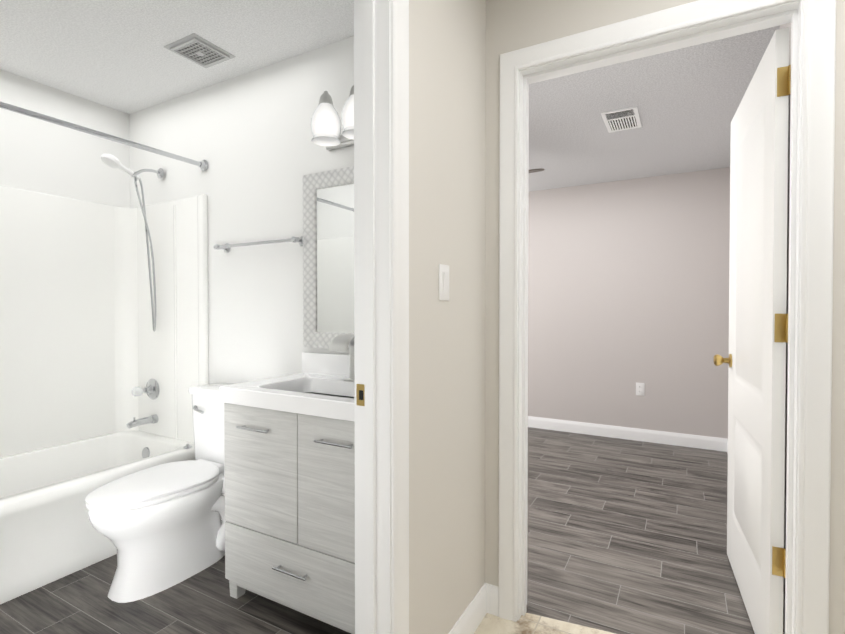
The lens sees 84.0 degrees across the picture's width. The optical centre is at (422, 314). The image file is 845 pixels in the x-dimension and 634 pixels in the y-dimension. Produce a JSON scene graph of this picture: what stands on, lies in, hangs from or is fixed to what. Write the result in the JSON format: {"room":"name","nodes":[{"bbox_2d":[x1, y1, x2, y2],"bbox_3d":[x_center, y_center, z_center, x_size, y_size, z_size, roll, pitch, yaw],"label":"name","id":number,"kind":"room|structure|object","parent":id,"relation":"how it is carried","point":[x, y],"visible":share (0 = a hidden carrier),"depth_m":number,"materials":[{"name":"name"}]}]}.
{"room":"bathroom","nodes":[
{"label":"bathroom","id":0,"kind":"room"},
{"bbox_2d":[0,69,129,207],"bbox_3d":[-2.360,-0.066,2.300,0.100,2.430,1.755,0,1,29],"label":"wall","id":1,"kind":"structure","parent":0,"point":[40,156],"depth_m":2.69,"materials":[{"name":"white paint"}]},
{"bbox_2d":[0,0,353,113],"bbox_3d":[-1.294,-1.323,1.725,2.505,0.100,1.812,0,1,29],"label":"ceiling","id":2,"kind":"structure","parent":0,"point":[116,55],"depth_m":2.18,"materials":[{"name":"white paint"}]},
{"bbox_2d":[164,33,234,67],"bbox_3d":[-1.083,-1.274,2.288,0.228,0.012,0.228,0,1,29],"label":"ceiling vent","id":3,"kind":"object","parent":2,"relation":"in","point":[198,50],"visible":1,"depth_m":2.27,"materials":[{"name":"grey"}]},
{"bbox_2d":[0,427,754,633],"bbox_3d":[-0.223,1.179,1.954,4.350,0.050,6.190,0,1,29],"label":"floor","id":4,"kind":"structure","parent":0,"point":[625,536],"depth_m":2.08,"materials":[{"name":"grey wood"}]},
{"bbox_2d":[0,154,208,603],"bbox_3d":[-1.951,0.138,2.133,0.776,2.027,1.651,0,1,29],"label":"bathtub","id":5,"kind":"object","parent":4,"relation":"on","point":[104,355],"visible":0.9,"depth_m":2.70,"materials":[{"name":"white plastic"}]},
{"bbox_2d":[85,382,232,602],"bbox_3d":[-1.111,0.763,2.151,0.426,0.777,0.758,0,1,29],"label":"toilet","id":6,"kind":"object","parent":4,"relation":"on","point":[160,527],"visible":0.9,"depth_m":2.00,"materials":[{"name":"white ceramic"}]},
{"bbox_2d":[219,334,354,633],"bbox_3d":[-0.347,0.619,1.905,0.821,1.071,0.506,0,1,29],"label":"bathroom vanity","id":7,"kind":"object","parent":4,"relation":"on","point":[289,447],"visible":0.6,"depth_m":1.74,"materials":[{"name":"grey wood"}]},
{"bbox_2d":[409,0,485,633],"bbox_3d":[-0.575,-0.041,0.454,0.110,2.430,3.255,0,1,29],"label":"wall","id":8,"kind":"structure","parent":0,"point":[447,132],"depth_m":1.52,"materials":[{"name":"beige paint"}]},
{"bbox_2d":[354,0,408,633],"bbox_3d":[-0.334,0.116,0.893,0.145,2.105,0.976,0,1,29],"label":"door frame","id":9,"kind":"structure","parent":8,"relation":"attached to","point":[381,211],"depth_m":1.25,"materials":[{"name":"white paint"}]},
{"bbox_2d":[439,264,448,300],"bbox_3d":[0.072,-0.102,1.497,0.012,0.114,0.070,0,1,29],"label":"switch plate","id":10,"kind":"object","parent":8,"relation":"attached to","point":[443,282],"visible":1,"depth_m":1.49,"materials":[{"name":"white plastic"}]},
{"bbox_2d":[448,583,497,633],"bbox_3d":[0.115,1.106,1.562,0.040,0.107,0.606,0,1,29],"label":"baseboard","id":11,"kind":"structure","parent":8,"relation":"attached to","point":[483,603],"depth_m":1.75,"materials":[{"name":"white paint"}]},
{"bbox_2d":[129,0,844,633],"bbox_3d":[-0.135,-0.063,2.096,4.350,2.430,0.115,0,1,29],"label":"wall","id":12,"kind":"structure","parent":0,"point":[249,136],"depth_m":2.37,"materials":[{"name":"white paint"}]},
{"bbox_2d":[0,101,207,170],"bbox_3d":[-1.637,-0.836,1.946,0.064,0.064,1.648,0,1,29],"label":"rail","id":13,"kind":"object","parent":12,"relation":"attached to","point":[203,165],"visible":1,"depth_m":2.17,"materials":[{"name":"silver metal"}]},
{"bbox_2d":[213,236,302,252],"bbox_3d":[-0.849,-0.362,2.418,0.611,0.052,0.074,0,1,29],"label":"towel rail","id":14,"kind":"object","parent":12,"relation":"attached to","point":[226,247],"visible":0.96,"depth_m":2.38,"materials":[{"name":"silver metal"}]},
{"bbox_2d":[303,166,353,349],"bbox_3d":[-0.237,-0.256,2.105,0.780,0.835,0.030,0,1,29],"label":"wall mirror","id":15,"kind":"object","parent":12,"relation":"attached to","point":[328,256],"visible":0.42,"depth_m":2.22,"materials":[{"name":"clear glass"}]},
{"bbox_2d":[311,85,353,149],"bbox_3d":[-0.266,-0.878,2.023,0.520,0.222,0.187,0,1,29],"label":"sconce","id":16,"kind":"object","parent":12,"relation":"attached to","point":[325,125],"visible":0.5,"depth_m":2.03,"materials":[{"name":"white glass"}]},
{"bbox_2d":[498,0,835,633],"bbox_3d":[0.751,0.091,1.608,0.975,2.135,0.150,0,1,29],"label":"door frame","id":17,"kind":"structure","parent":12,"relation":"attached to","point":[811,194],"depth_m":1.40,"materials":[{"name":"white paint"}]},
{"bbox_2d":[713,27,790,633],"bbox_3d":[1.295,0.125,1.846,0.175,2.045,0.828,0,1,25],"label":"bedroom door","id":18,"kind":"structure","parent":17,"relation":"attached to","point":[755,360],"depth_m":1.65,"materials":[{"name":"white paint"}]},
{"bbox_2d":[528,167,729,438],"bbox_3d":[0.989,-0.049,4.746,3.750,2.330,0.100,0,1,29],"label":"wall","id":19,"kind":"structure","parent":0,"point":[628,284],"depth_m":4.20,"materials":[{"name":"grey paint"}]},
{"bbox_2d":[528,416,725,451],"bbox_3d":[0.962,1.063,4.712,3.550,0.107,0.014,0,1,29],"label":"baseboard","id":20,"kind":"structure","parent":19,"relation":"attached to","point":[653,436],"depth_m":4.20,"materials":[{"name":"white paint"}]},
{"bbox_2d":[636,382,644,395],"bbox_3d":[1.935,0.664,4.171,0.070,0.114,0.008,0,1,29],"label":"wall outlet plate","id":21,"kind":"object","parent":19,"relation":"attached to","point":[640,389],"visible":1,"depth_m":4.17,"materials":[{"name":"white plastic"}]},
{"bbox_2d":[529,25,779,191],"bbox_3d":[0.308,-1.297,3.499,3.750,0.200,2.912,0,1,29],"label":"ceiling","id":22,"kind":"structure","parent":0,"point":[686,101],"depth_m":2.77,"materials":[{"name":"white paint"}]},
{"bbox_2d":[529,168,544,172],"bbox_3d":[0.240,-1.019,3.282,1.234,0.350,1.266,0,1,29],"label":"ceiling fan","id":23,"kind":"object","parent":22,"relation":"hanging from","point":[535,170],"depth_m":2.96,"materials":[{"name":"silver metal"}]},
{"bbox_2d":[601,106,641,132],"bbox_3d":[1.218,-1.184,2.867,0.195,0.009,0.340,0,1,29],"label":"ceiling vent","id":24,"kind":"object","parent":22,"relation":"in","point":[621,119],"visible":1,"depth_m":2.85,"materials":[{"name":"white metal"}]},
{"bbox_2d":[779,23,790,594],"bbox_3d":[1.895,-0.020,2.614,0.100,2.330,2.755,0,1,29],"label":"wall","id":25,"kind":"structure","parent":0,"point":[785,26],"depth_m":1.75,"materials":[{"name":"grey paint"}]},
{"bbox_2d":[726,438,784,633],"bbox_3d":[1.837,1.091,2.643,0.014,0.107,2.725,0,1,29],"label":"baseboard","id":26,"kind":"structure","parent":25,"relation":"attached to","point":[726,438],"depth_m":1.72,"materials":[{"name":"white paint"}]}
]}

